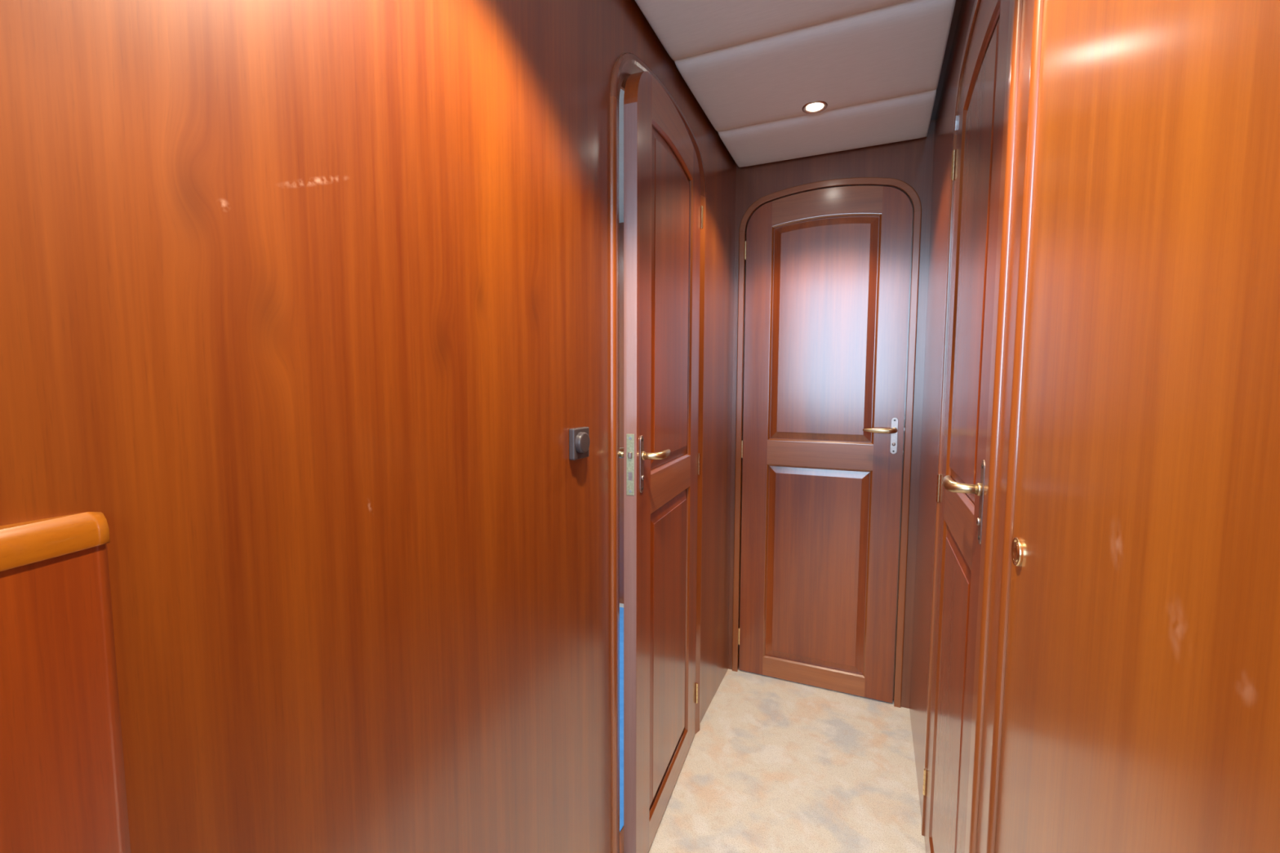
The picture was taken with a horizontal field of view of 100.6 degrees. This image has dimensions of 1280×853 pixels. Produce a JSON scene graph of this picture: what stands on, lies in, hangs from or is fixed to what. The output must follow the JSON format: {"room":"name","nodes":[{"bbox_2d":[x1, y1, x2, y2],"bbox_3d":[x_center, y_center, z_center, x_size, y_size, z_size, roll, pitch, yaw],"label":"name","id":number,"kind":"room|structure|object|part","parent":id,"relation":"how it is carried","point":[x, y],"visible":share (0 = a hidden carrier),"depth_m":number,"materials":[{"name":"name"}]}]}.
{"room":"ship interior","nodes":[
{"label":"ship interior","id":0,"kind":"room"},
{"bbox_2d":[0,0,736,852],"bbox_3d":[-0.091,0.054,1.107,0.040,2.020,2.240,2,5,24],"label":"wall","id":1,"kind":"structure","parent":0,"point":[308,300],"depth_m":0.55,"materials":[{"name":"brown wood"}]},
{"bbox_2d":[568,426,590,460],"bbox_3d":[-0.108,0.031,0.987,0.024,0.058,0.056,2,5,24],"label":"dimmer switch","id":2,"kind":"object","parent":1,"relation":"attached to","point":[579,437],"visible":1,"depth_m":0.97,"materials":[{"name":"grey plastic"}]},
{"bbox_3d":[-0.105,0.030,0.978,0.012,0.039,0.039,2,5,24],"label":"rotary knob","id":3,"kind":"part","parent":2,"relation":"part of","materials":[{"name":"grey plastic"}]},
{"bbox_2d":[609,52,706,852],"bbox_3d":[0.054,0.094,1.429,0.050,1.890,0.645,2,5,24],"label":"door frame","id":4,"kind":"structure","parent":1,"relation":"attached to","point":[626,64],"depth_m":1.16,"materials":[{"name":"brown wood"}]},
{"bbox_2d":[619,71,702,852],"bbox_3d":[0.074,0.113,1.419,0.129,1.843,0.572,2,5,20],"label":"door","id":5,"kind":"structure","parent":1,"relation":"in","point":[663,211],"depth_m":1.29,"materials":[{"name":"brown wood"}]},
{"bbox_3d":[-0.044,0.059,1.234,0.043,0.020,0.116,0,4,1],"label":"lever handle","id":6,"kind":"part","parent":5,"relation":"part of","materials":[{"name":"gold metal"}]},
{"bbox_3d":[-0.021,0.083,1.153,0.018,0.134,0.002,2,5,20],"label":"lock plate","id":7,"kind":"part","parent":5,"relation":"part of","materials":[{"name":"silver metal"}]},
{"bbox_3d":[0.049,0.062,1.200,0.043,0.020,0.116,4,6,38],"label":"lever handle","id":8,"kind":"part","parent":5,"relation":"part of","materials":[{"name":"gold metal"}]},
{"bbox_3d":[0.074,0.575,1.455,0.022,0.772,0.373,2,5,20],"label":"panel","id":9,"kind":"part","parent":5,"relation":"part of","materials":[{"name":"brown wood"}]},
{"bbox_3d":[0.072,0.996,1.488,0.030,0.072,0.373,2,5,20],"label":"rail","id":10,"kind":"part","parent":5,"relation":"part of","materials":[{"name":"brown wood"}]},
{"bbox_3d":[0.083,0.576,1.452,0.008,0.772,0.373,2,5,20],"label":"moulding","id":11,"kind":"part","parent":5,"relation":"part of","materials":[{"name":"brown wood"}]},
{"bbox_3d":[0.076,-0.306,1.386,0.022,0.816,0.373,2,5,20],"label":"panel","id":12,"kind":"part","parent":5,"relation":"part of","materials":[{"name":"brown wood"}]},
{"bbox_3d":[0.074,0.145,1.422,0.030,0.090,0.373,2,5,20],"label":"rail","id":13,"kind":"part","parent":5,"relation":"part of","materials":[{"name":"brown wood"}]},
{"bbox_3d":[0.085,-0.306,1.383,0.008,0.816,0.373,2,5,20],"label":"moulding","id":14,"kind":"part","parent":5,"relation":"part of","materials":[{"name":"brown wood"}]},
{"bbox_3d":[0.076,-0.751,1.352,0.030,0.110,0.373,2,5,20],"label":"rail","id":15,"kind":"part","parent":5,"relation":"part of","materials":[{"name":"brown wood"}]},
{"bbox_2d":[618,222,623,604],"bbox_3d":[-0.215,-0.068,2.806,1.555,2.000,0.040,2,5,24],"label":"wall","id":16,"kind":"structure","parent":0,"point":[620,224],"depth_m":2.73,"materials":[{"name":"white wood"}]},
{"bbox_2d":[618,88,624,222],"bbox_3d":[-0.596,-0.978,1.858,1.555,0.040,1.950,2,5,24],"label":"ceiling","id":17,"kind":"structure","parent":0,"point":[621,92],"depth_m":1.89,"materials":[{"name":"grey"}]},
{"bbox_2d":[619,603,925,852],"bbox_3d":[-0.258,1.140,0.502,3.600,0.068,4.550,2,5,24],"label":"floor","id":18,"kind":"structure","parent":0,"point":[772,765],"depth_m":1.57,"materials":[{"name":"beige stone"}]},
{"bbox_2d":[0,543,130,852],"bbox_3d":[-0.423,0.612,0.271,0.059,1.036,0.310,2,5,24],"label":"base cabinet","id":19,"kind":"object","parent":18,"relation":"on","point":[63,783],"visible":1,"depth_m":0.36,"materials":[{"name":"brown wood"}]},
{"bbox_2d":[0,511,110,571],"bbox_3d":[-0.421,0.084,0.231,0.063,0.024,0.310,2,5,24],"label":"countertop","id":20,"kind":"structure","parent":19,"relation":"on","point":[21,544],"depth_m":0.35,"materials":[{"name":"orange wood"}]},
{"bbox_2d":[619,826,623,852],"bbox_3d":[0.040,1.030,1.507,0.049,0.012,0.560,2,5,24],"label":"threshold","id":21,"kind":"object","parent":18,"relation":"on","point":[621,833],"depth_m":1.33,"materials":[{"name":"brown wood"}]},
{"bbox_2d":[728,120,934,708],"bbox_3d":[0.671,-0.011,1.971,0.659,2.020,0.040,2,5,24],"label":"wall","id":22,"kind":"structure","parent":0,"point":[910,162],"depth_m":1.86,"materials":[{"name":"brown wood"}]},
{"bbox_2d":[737,186,912,702],"bbox_3d":[0.664,0.071,1.976,0.572,1.843,0.129,2,5,24],"label":"door","id":23,"kind":"structure","parent":22,"relation":"in","point":[827,283],"depth_m":1.95,"materials":[{"name":"brown wood"}]},
{"bbox_3d":[0.662,0.954,2.045,0.373,0.072,0.030,2,5,24],"label":"rail","id":24,"kind":"part","parent":23,"relation":"part of","materials":[{"name":"brown wood"}]},
{"bbox_3d":[0.659,0.534,2.002,0.373,0.772,0.008,2,5,24],"label":"moulding","id":25,"kind":"part","parent":23,"relation":"part of","materials":[{"name":"brown wood"}]},
{"bbox_3d":[0.662,0.533,2.010,0.373,0.772,0.022,2,5,24],"label":"panel","id":26,"kind":"part","parent":23,"relation":"part of","materials":[{"name":"brown wood"}]},
{"bbox_3d":[0.664,0.103,1.978,0.373,0.090,0.030,2,5,24],"label":"rail","id":27,"kind":"part","parent":23,"relation":"part of","materials":[{"name":"brown wood"}]},
{"bbox_3d":[0.664,-0.348,1.942,0.373,0.816,0.022,2,5,24],"label":"panel","id":28,"kind":"part","parent":23,"relation":"part of","materials":[{"name":"brown wood"}]},
{"bbox_3d":[0.661,-0.347,1.934,0.373,0.816,0.008,2,5,24],"label":"moulding","id":29,"kind":"part","parent":23,"relation":"part of","materials":[{"name":"brown wood"}]},
{"bbox_3d":[0.666,-0.793,1.909,0.373,0.110,0.030,2,5,24],"label":"rail","id":30,"kind":"part","parent":23,"relation":"part of","materials":[{"name":"brown wood"}]},
{"bbox_3d":[0.837,0.014,1.841,0.116,0.020,0.043,1,4,5],"label":"lever handle","id":31,"kind":"part","parent":23,"relation":"part of","materials":[{"name":"gold metal"}]},
{"bbox_2d":[732,177,921,707],"bbox_3d":[0.664,0.061,1.975,0.615,1.876,0.048,2,5,24],"label":"door frame","id":32,"kind":"structure","parent":22,"relation":"attached to","point":[901,185],"depth_m":1.89,"materials":[{"name":"brown wood"}]},
{"bbox_2d":[909,0,974,816],"bbox_3d":[0.733,0.045,1.245,0.040,2.020,1.323,2,5,24],"label":"wall","id":33,"kind":"structure","parent":0,"point":[944,121],"depth_m":1.51,"materials":[{"name":"brown wood"}]},
{"bbox_2d":[922,0,1009,852],"bbox_3d":[0.629,0.145,1.025,0.129,1.843,0.572,2,5,24],"label":"door","id":34,"kind":"structure","parent":33,"relation":"in","point":[976,158],"depth_m":0.98,"materials":[{"name":"brown wood"}]},
{"bbox_3d":[0.627,1.028,1.093,0.030,0.072,0.373,2,5,24],"label":"rail","id":35,"kind":"part","parent":34,"relation":"part of","materials":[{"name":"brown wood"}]},
{"bbox_3d":[0.618,0.607,1.065,0.008,0.772,0.373,2,5,24],"label":"moulding","id":36,"kind":"part","parent":34,"relation":"part of","materials":[{"name":"brown wood"}]},
{"bbox_3d":[0.626,0.607,1.061,0.022,0.772,0.373,2,5,24],"label":"panel","id":37,"kind":"part","parent":34,"relation":"part of","materials":[{"name":"brown wood"}]},
{"bbox_3d":[0.628,0.177,1.027,0.030,0.090,0.373,2,5,24],"label":"rail","id":38,"kind":"part","parent":34,"relation":"part of","materials":[{"name":"brown wood"}]},
{"bbox_3d":[0.498,0.091,0.847,0.043,0.020,0.116,1,4,5],"label":"lever handle","id":39,"kind":"part","parent":34,"relation":"part of","materials":[{"name":"gold metal"}]},
{"bbox_3d":[0.620,-0.275,0.996,0.008,0.816,0.373,2,5,24],"label":"moulding","id":40,"kind":"part","parent":34,"relation":"part of","materials":[{"name":"brown wood"}]},
{"bbox_3d":[0.628,-0.274,0.993,0.022,0.816,0.373,2,5,24],"label":"panel","id":41,"kind":"part","parent":34,"relation":"part of","materials":[{"name":"brown wood"}]},
{"bbox_3d":[0.630,-0.719,0.958,0.030,0.110,0.373,2,5,24],"label":"rail","id":42,"kind":"part","parent":34,"relation":"part of","materials":[{"name":"brown wood"}]},
{"bbox_2d":[920,0,1013,852],"bbox_3d":[0.630,0.133,1.023,0.044,1.879,0.622,2,5,24],"label":"door frame","id":43,"kind":"structure","parent":33,"relation":"attached to","point":[976,5],"depth_m":1.02,"materials":[{"name":"brown wood"}]},
{"bbox_2d":[967,0,1022,852],"bbox_3d":[0.458,0.098,0.689,0.014,2.000,0.016,2,5,24],"label":"trim","id":44,"kind":"structure","parent":33,"relation":"attached to","point":[1017,4],"depth_m":0.68,"materials":[{"name":"brown wood"}]},
{"bbox_2d":[976,0,1044,852],"bbox_3d":[0.452,0.101,0.646,0.022,2.000,0.064,2,5,24],"label":"trim","id":45,"kind":"structure","parent":33,"relation":"attached to","point":[1032,19],"depth_m":0.63,"materials":[{"name":"brown wood"}]},
{"bbox_2d":[930,0,962,119],"bbox_3d":[0.231,-0.961,0.887,0.739,0.040,2.240,2,5,24],"label":"ceiling","id":46,"kind":"structure","parent":0,"point":[958,2],"depth_m":1.40,"materials":[{"name":"brown wood"}]},
{"bbox_2d":[635,0,909,60],"bbox_3d":[0.288,-0.901,1.032,0.620,0.031,0.405,2,5,24],"label":"ceiling panel","id":47,"kind":"object","parent":46,"relation":"attached to","point":[685,28],"visible":1,"depth_m":1.17,"materials":[{"name":"plastic"}]},
{"bbox_2d":[674,0,955,131],"bbox_3d":[0.452,-0.930,1.404,0.620,0.031,0.407,2,5,24],"label":"ceiling panel","id":48,"kind":"object","parent":46,"relation":"attached to","point":[897,50],"visible":1,"depth_m":1.34,"materials":[{"name":"plastic"}]},
{"bbox_2d":[802,100,827,114],"bbox_3d":[0.506,-0.927,1.540,0.071,0.010,0.071,2,5,24],"label":"recessed light","id":49,"kind":"object","parent":48,"relation":"attached to","point":[813,108],"visible":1,"depth_m":1.54,"materials":[{"name":"silver metal"}]},
{"bbox_3d":[0.506,-0.925,1.540,0.049,0.004,0.049,2,5,24],"label":"bulb","id":50,"kind":"part","parent":49,"relation":"part of","materials":[{"name":"white glass"}]},
{"bbox_2d":[717,88,936,167],"bbox_3d":[0.596,-0.955,1.731,0.620,0.031,0.306,2,5,24],"label":"ceiling panel","id":51,"kind":"object","parent":46,"relation":"attached to","point":[904,117],"visible":0.99,"depth_m":1.69,"materials":[{"name":"plastic"}]},
{"bbox_3d":[0.283,0.124,0.223,0.040,2.020,0.917,2,5,24],"label":"wall","id":52,"kind":"structure","parent":0,"visible":0},
{"bbox_2d":[995,0,1279,852],"bbox_3d":[0.272,0.153,0.237,0.019,1.936,0.831,2,5,24],"label":"door","id":53,"kind":"structure","parent":52,"relation":"in","point":[1141,714],"depth_m":0.32,"materials":[{"name":"brown wood"}]}
]}

